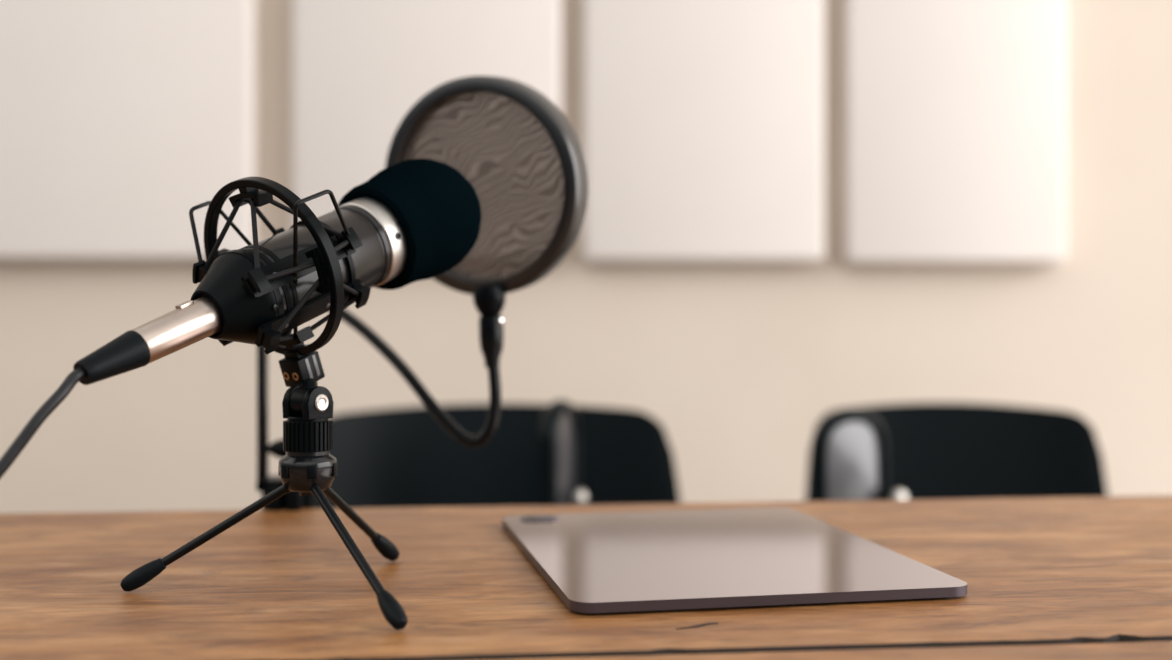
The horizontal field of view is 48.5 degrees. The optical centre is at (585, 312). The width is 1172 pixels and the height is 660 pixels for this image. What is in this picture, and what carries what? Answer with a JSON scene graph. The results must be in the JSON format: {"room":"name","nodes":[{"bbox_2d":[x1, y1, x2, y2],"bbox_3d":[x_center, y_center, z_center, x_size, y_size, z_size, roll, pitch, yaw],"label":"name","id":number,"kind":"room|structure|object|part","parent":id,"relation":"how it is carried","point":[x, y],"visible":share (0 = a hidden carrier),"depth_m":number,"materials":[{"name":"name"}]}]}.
{"room":"studio","nodes":[
{"label":"studio","id":0,"kind":"room"},
{"bbox_2d":[0,0,1171,513],"bbox_3d":[0.400,-1.198,2.310,8.000,4.200,0.120,0,0,0],"label":"wall","id":1,"kind":"structure","parent":0,"point":[739,364],"depth_m":2.25,"materials":[{"name":"beige paint"}]},
{"bbox_2d":[0,0,256,259],"bbox_3d":[-0.941,-0.670,2.226,0.747,1.156,0.048,0,0,0],"label":"wall panel","id":2,"kind":"object","parent":1,"relation":"attached to","point":[119,119],"visible":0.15,"depth_m":2.20,"materials":[{"name":"white fabric"}]},
{"bbox_2d":[292,0,560,224],"bbox_3d":[-0.271,-0.670,2.226,0.457,1.156,0.048,0,0,0],"label":"wall panel","id":3,"kind":"object","parent":1,"relation":"attached to","point":[359,66],"visible":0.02,"depth_m":2.20,"materials":[{"name":"white fabric"}]},
{"bbox_2d":[583,0,823,261],"bbox_3d":[0.200,-0.668,2.226,0.410,1.160,0.048,0,0,0],"label":"wall panel","id":4,"kind":"object","parent":1,"relation":"attached to","point":[703,120],"visible":1,"depth_m":2.20,"materials":[{"name":"white fabric"}]},
{"bbox_2d":[843,0,1065,263],"bbox_3d":[0.629,-0.666,2.226,0.374,1.163,0.048,0,0,0],"label":"wall panel","id":5,"kind":"object","parent":1,"relation":"attached to","point":[954,111],"visible":1,"depth_m":2.20,"materials":[{"name":"white fabric"}]},
{"bbox_3d":[0.400,0.952,-0.750,8.000,0.100,6.600,0,0,0],"label":"floor","id":6,"kind":"structure","parent":0,"visible":0},
{"bbox_2d":[315,399,679,508],"bbox_3d":[-0.089,0.501,1.453,0.490,0.807,0.498,0,0,-10],"label":"chair","id":7,"kind":"object","parent":6,"relation":"on","point":[559,452],"visible":0.49,"depth_m":1.65,"materials":[{"name":"black"}]},
{"bbox_3d":[-0.029,0.277,1.470,0.024,0.358,0.102,0,0,17],"label":"armrest","id":8,"kind":"part","parent":7,"relation":"part of","materials":[{"name":"black plastic"}]},
{"bbox_3d":[-0.029,0.202,1.470,0.012,0.184,0.073,0,0,17],"label":"armrest panel","id":9,"kind":"part","parent":7,"relation":"part of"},
{"bbox_2d":[0,495,1171,659],"bbox_3d":[0.095,0.527,0.613,2.400,0.750,0.862,0,0,-6],"label":"wooden table","id":10,"kind":"object","parent":6,"relation":"on","point":[1047,578],"visible":0.88,"depth_m":0.69,"materials":[{"name":"brown wood"}]},
{"bbox_2d":[120,378,407,629],"bbox_3d":[-0.174,0.092,0.695,0.152,0.118,0.182,0,0,-9],"label":"tripod","id":11,"kind":"object","parent":10,"relation":"on","point":[308,467],"visible":1,"depth_m":0.71,"materials":[{"name":"black plastic"}]},
{"bbox_3d":[-0.200,0.118,0.716,0.080,0.051,0.006,0,0,-12],"label":"leg","id":12,"kind":"part","parent":11,"relation":"part of","materials":[{"name":"black metal"}]},
{"bbox_2d":[189,177,370,386],"bbox_3d":[-0.169,-0.016,0.731,0.086,0.117,0.105,0,0,-45],"label":"mount","id":13,"kind":"object","parent":11,"relation":"attached to","point":[301,362],"visible":0.81,"depth_m":0.71,"materials":[{"name":"black plastic"}]},
{"bbox_3d":[-0.188,-0.043,0.738,0.024,0.044,0.057,0,0,37],"label":"elastic cord","id":14,"kind":"part","parent":13,"relation":"part of","materials":[{"name":"black plastic"}]},
{"bbox_3d":[-0.178,0.002,0.747,0.022,0.026,0.057,0,0,37],"label":"elastic cord","id":15,"kind":"part","parent":13,"relation":"part of","materials":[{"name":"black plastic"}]},
{"bbox_3d":[-0.163,-0.041,0.714,0.029,0.049,0.067,0,0,37],"label":"elastic cord","id":16,"kind":"part","parent":13,"relation":"part of","materials":[{"name":"black plastic"}]},
{"bbox_3d":[-0.148,-0.029,0.703,0.014,0.027,0.066,0,0,37],"label":"elastic cord","id":17,"kind":"part","parent":13,"relation":"part of","materials":[{"name":"black plastic"}]},
{"bbox_3d":[-0.143,-0.003,0.714,0.018,0.036,0.066,0,0,37],"label":"elastic cord","id":18,"kind":"part","parent":13,"relation":"part of","materials":[{"name":"black plastic"}]},
{"bbox_3d":[-0.149,0.002,0.719,0.041,0.027,0.053,0,0,0],"label":"elastic cord","id":19,"kind":"part","parent":13,"relation":"part of","materials":[{"name":"black plastic"}]},
{"bbox_3d":[-0.166,0.087,0.714,0.005,0.007,0.001,0,0,40],"label":"hinge plate","id":20,"kind":"part","parent":11,"relation":"part of","materials":[{"name":"black plastic"}]},
{"bbox_3d":[-0.150,0.087,0.711,0.005,0.007,0.001,0,0,-20],"label":"hinge plate","id":21,"kind":"part","parent":11,"relation":"part of","materials":[{"name":"black plastic"}]},
{"bbox_3d":[-0.140,0.087,0.723,0.001,0.007,0.005,0,0,10],"label":"hinge plate","id":22,"kind":"part","parent":11,"relation":"part of","materials":[{"name":"black plastic"}]},
{"bbox_2d":[191,158,480,343],"bbox_3d":[-0.138,-0.040,0.766,0.075,0.116,0.205,0,0,32],"label":"microphone","id":23,"kind":"object","parent":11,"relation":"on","point":[414,220],"visible":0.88,"depth_m":0.77,"materials":[{"name":"black metal"}]},
{"bbox_2d":[0,296,223,477],"bbox_3d":[-0.636,0.071,0.634,0.890,0.161,0.134,0,0,0],"label":"microphone cable","id":24,"kind":"object","parent":23,"relation":"attached to","point":[191,322],"visible":1,"depth_m":0.65,"materials":[{"name":"black rubber"}]},
{"bbox_3d":[-0.661,0.088,0.613,0.841,0.126,0.072,0,0,2],"label":"cord","id":25,"kind":"part","parent":24,"relation":"part of","materials":[{"name":"black plastic"}]},
{"bbox_3d":[-0.123,0.118,0.675,0.061,0.052,0.092,0,0,0],"label":"leg","id":26,"kind":"part","parent":11,"relation":"part of","materials":[{"name":"black metal"}]},
{"bbox_3d":[-0.137,0.117,0.759,0.006,0.049,0.063,0,0,29],"label":"leg","id":27,"kind":"part","parent":11,"relation":"part of","materials":[{"name":"black metal"}]},
{"bbox_2d":[256,76,587,510],"bbox_3d":[-0.130,0.046,0.968,0.286,0.432,0.061,0,0,23],"label":"filter","id":28,"kind":"object","parent":10,"relation":"attached to","point":[524,162],"visible":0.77,"depth_m":0.93,"materials":[{"name":"black fabric"}]},
{"bbox_3d":[-0.236,0.105,1.002,0.033,0.016,0.016,0,0,0],"label":"turn knob","id":29,"kind":"part","parent":28,"relation":"part of","materials":[{"name":"black plastic"}]},
{"bbox_2d":[473,286,505,314],"bbox_3d":[-0.069,-0.006,0.930,0.024,0.026,0.024,0,0,0],"label":"socket","id":30,"kind":"object","parent":28,"relation":"attached to","point":[488,300],"depth_m":0.92,"materials":[{"name":"black plastic"}]},
{"bbox_2d":[502,507,966,613],"bbox_3d":[0.073,0.148,0.810,0.217,0.008,0.287,0,0,-11],"label":"tablet","id":31,"kind":"object","parent":10,"relation":"on","point":[637,561],"visible":1,"depth_m":0.76,"materials":[{"name":"grey metal"}]},
{"bbox_2d":[805,403,1107,500],"bbox_3d":[0.461,0.505,1.542,0.398,0.799,0.498,0,0,7],"label":"chair","id":32,"kind":"object","parent":6,"relation":"on","point":[902,451],"visible":0.43,"depth_m":1.72,"materials":[{"name":"black"}]},
{"bbox_3d":[0.294,0.281,1.450,0.107,0.351,0.024,0,0,-31],"label":"armrest","id":33,"kind":"part","parent":32,"relation":"part of","materials":[{"name":"black"}]},
{"bbox_3d":[0.294,0.210,1.450,0.077,0.184,0.012,0,0,-31],"label":"armrest panel","id":34,"kind":"part","parent":32,"relation":"part of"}
]}

